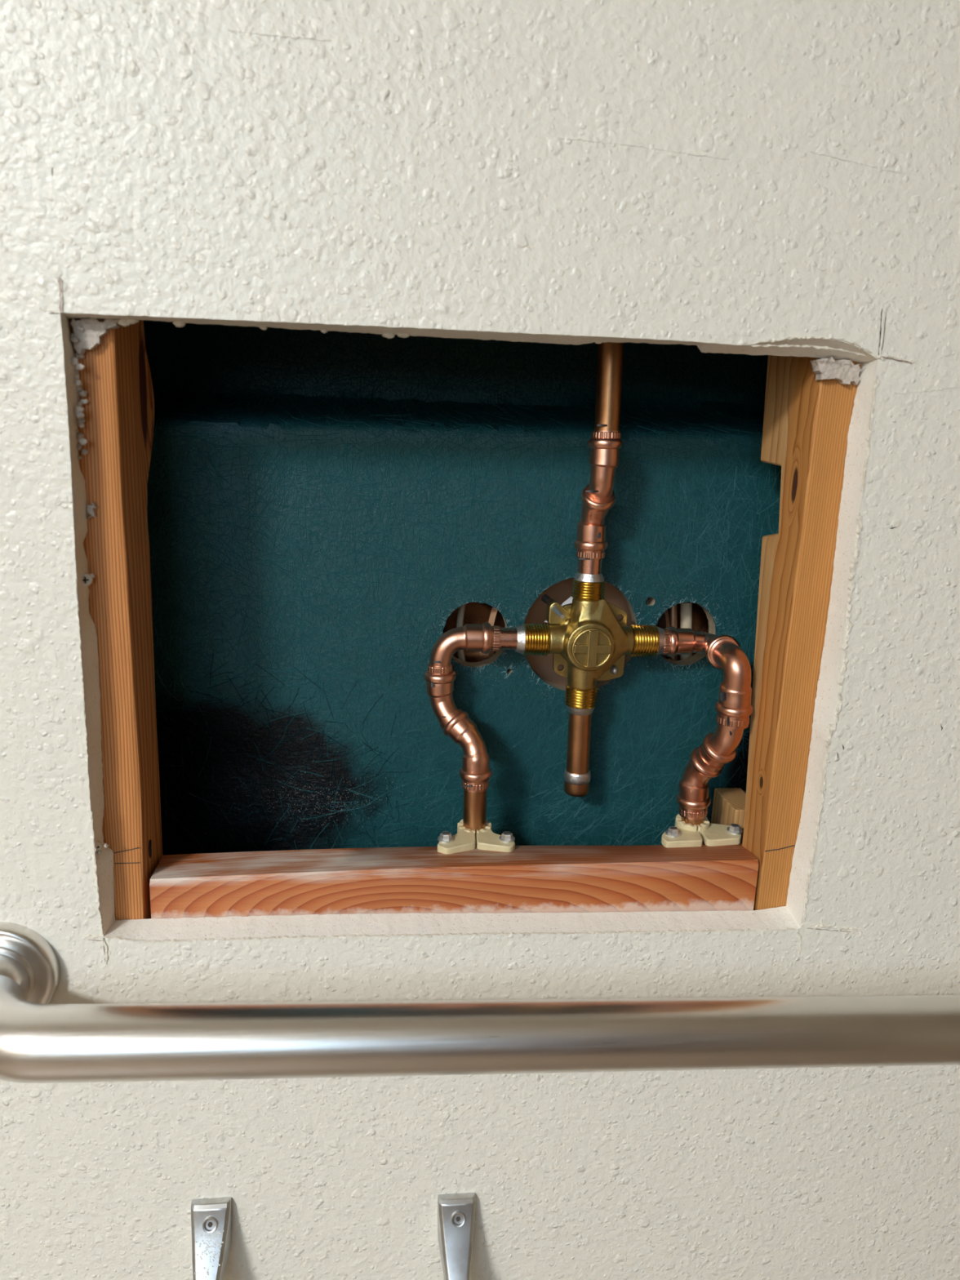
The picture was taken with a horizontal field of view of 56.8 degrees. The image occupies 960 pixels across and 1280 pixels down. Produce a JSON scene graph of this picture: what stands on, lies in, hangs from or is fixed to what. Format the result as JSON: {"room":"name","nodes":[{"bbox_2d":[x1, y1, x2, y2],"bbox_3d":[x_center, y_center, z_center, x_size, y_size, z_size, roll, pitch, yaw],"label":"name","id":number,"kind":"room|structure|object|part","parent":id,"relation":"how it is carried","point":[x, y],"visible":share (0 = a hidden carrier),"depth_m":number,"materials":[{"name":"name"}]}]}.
{"room":"bathroom","nodes":[
{"label":"bathroom","id":0,"kind":"room"},
{"bbox_2d":[0,0,959,1279],"bbox_3d":[-0.083,-0.080,0.458,3.200,2.450,0.024,1,13,-7],"label":"wall","id":1,"kind":"structure","parent":0,"point":[750,177],"depth_m":0.47,"materials":[{"name":"beige paint"}]},
{"bbox_2d":[82,572,94,586],"bbox_3d":[-0.205,-0.032,0.461,0.009,0.008,0.013,-6,15,-30],"label":"screw","id":2,"kind":"object","parent":1,"relation":"attached to","point":[87,580],"visible":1,"depth_m":0.46,"materials":[{"name":"metal"}]},
{"bbox_2d":[97,840,108,854],"bbox_3d":[-0.213,0.114,0.488,0.018,0.009,0.008,10,15,30],"label":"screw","id":3,"kind":"object","parent":1,"relation":"attached to","point":[100,844],"visible":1,"depth_m":0.49,"materials":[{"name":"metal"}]},
{"bbox_2d":[69,319,162,919],"bbox_3d":[-0.210,-0.010,0.508,0.041,0.720,0.079,1,13,-7],"label":"stud","id":4,"kind":"object","parent":1,"relation":"attached to","point":[116,378],"visible":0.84,"depth_m":0.48,"materials":[{"name":"orange wood"}]},
{"bbox_2d":[143,320,781,855],"bbox_3d":[-0.018,-0.056,0.651,0.833,0.720,0.171,2,13,-2],"label":"panel","id":5,"kind":"object","parent":4,"relation":"attached to","point":[322,506],"visible":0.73,"depth_m":0.60,"materials":[{"name":"teal plastic"}]},
{"bbox_2d":[442,601,492,662],"bbox_3d":[-0.005,-0.006,0.630,0.071,0.071,0.036,1,13,-7],"label":"hole","id":6,"kind":"object","parent":5,"relation":"attached to","point":[477,612],"visible":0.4,"depth_m":0.64,"materials":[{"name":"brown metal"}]},
{"bbox_2d":[488,577,669,686],"bbox_3d":[0.069,-0.006,0.635,0.131,0.131,0.028,1,13,-7],"label":"valve trim plate","id":7,"kind":"object","parent":5,"relation":"attached to","point":[561,592],"visible":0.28,"depth_m":0.64,"materials":[{"name":"brown metal"}]},
{"bbox_2d":[515,572,666,715],"bbox_3d":[0.071,0.001,0.588,0.098,0.094,0.052,1,13,-7],"label":"shower valve","id":8,"kind":"object","parent":5,"relation":"attached to","point":[585,636],"visible":1,"depth_m":0.57,"materials":[{"name":"gold metal"}]},
{"bbox_2d":[564,712,591,796],"bbox_3d":[0.067,0.072,0.600,0.018,0.067,0.018,1,13,-7],"label":"stub","id":9,"kind":"object","parent":8,"relation":"attached to","point":[577,774],"visible":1,"depth_m":0.59,"materials":[{"name":"brown metal"}]},
{"bbox_3d":[0.073,0.001,0.597,0.052,0.054,0.004,1,13,-7],"label":"mounting plate","id":10,"kind":"part","parent":8,"relation":"part of","materials":[{"name":"gold metal"}]},
{"bbox_2d":[573,342,623,574],"bbox_3d":[0.078,-0.211,0.524,0.022,0.353,0.038,1,13,-7],"label":"copper riser","id":11,"kind":"object","parent":8,"relation":"attached to","point":[598,496],"visible":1,"depth_m":0.53,"materials":[{"name":"orange metal"}]},
{"bbox_2d":[664,601,708,660],"bbox_3d":[0.144,-0.007,0.646,0.071,0.071,0.036,1,13,-7],"label":"hole","id":12,"kind":"object","parent":5,"relation":"attached to","point":[687,615],"visible":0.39,"depth_m":0.65,"materials":[{"name":"brown metal"}]},
{"bbox_2d":[191,1196,231,1279],"bbox_3d":[-0.160,0.397,0.508,0.024,0.097,0.090,1,13,-7],"label":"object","id":13,"kind":"object","parent":1,"relation":"attached to","point":[211,1218],"visible":1,"depth_m":0.53,"materials":[{"name":"silver metal"}]},
{"bbox_2d":[207,1222,213,1226],"bbox_3d":[-0.162,0.351,0.533,0.003,0.003,0.002,1,13,-7],"label":"socket","id":14,"kind":"object","parent":13,"relation":"attached to","point":[209,1224],"depth_m":0.53,"materials":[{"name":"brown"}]},
{"bbox_2d":[437,1192,475,1279],"bbox_3d":[-0.012,0.406,0.527,0.024,0.097,0.090,1,13,-7],"label":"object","id":15,"kind":"object","parent":1,"relation":"attached to","point":[455,1211],"visible":1,"depth_m":0.55,"materials":[{"name":"silver metal"}]},
{"bbox_2d":[0,921,959,1083],"bbox_3d":[0.200,0.211,0.513,0.990,0.091,0.073,1,13,-7],"label":"grab bar","id":16,"kind":"object","parent":1,"relation":"attached to","point":[41,1042],"visible":1,"depth_m":0.46,"materials":[{"name":"silver metal"}]},
{"bbox_2d":[742,355,862,910],"bbox_3d":[0.195,-0.004,0.554,0.042,0.720,0.076,1,13,-7],"label":"stud","id":17,"kind":"object","parent":1,"relation":"attached to","point":[806,420],"visible":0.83,"depth_m":0.52,"materials":[{"name":"beige wood"}]},
{"bbox_2d":[149,843,758,918],"bbox_3d":[-0.010,0.175,0.555,0.369,0.093,0.038,1,13,-7],"label":"brace","id":18,"kind":"object","parent":17,"relation":"attached to","point":[646,877],"visible":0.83,"depth_m":0.53,"materials":[{"name":"red wood"}]},
{"bbox_2d":[437,818,515,853],"bbox_3d":[-0.004,0.129,0.571,0.049,0.020,0.044,1,13,-7],"label":"clamp","id":19,"kind":"object","parent":18,"relation":"attached to","point":[465,839],"visible":0.94,"depth_m":0.56,"materials":[{"name":"beige plastic"}]},
{"bbox_2d":[423,622,517,836],"bbox_3d":[-0.009,0.154,0.599,0.063,0.335,0.044,1,13,-7],"label":"supply pipe","id":20,"kind":"object","parent":19,"relation":"attached to","point":[475,773],"visible":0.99,"depth_m":0.57,"materials":[{"name":"orange metal"}]},
{"bbox_2d":[661,813,742,847],"bbox_3d":[0.145,0.129,0.592,0.057,0.017,0.036,1,13,-7],"label":"clamp","id":21,"kind":"object","parent":18,"relation":"attached to","point":[682,834],"visible":0.95,"depth_m":0.58,"materials":[{"name":"beige plastic"}]},
{"bbox_2d":[661,626,752,825],"bbox_3d":[0.139,0.159,0.605,0.050,0.334,0.066,1,13,-7],"label":"supply pipe","id":22,"kind":"object","parent":21,"relation":"attached to","point":[734,708],"visible":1,"depth_m":0.56,"materials":[{"name":"orange metal"}]},
{"bbox_2d":[711,787,746,843],"bbox_3d":[0.179,0.147,0.629,0.020,0.074,0.038,1,13,-7],"label":"wood block","id":23,"kind":"object","parent":17,"relation":"attached to","point":[729,803],"visible":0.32,"depth_m":0.62,"materials":[{"name":"beige wood"}]}
]}

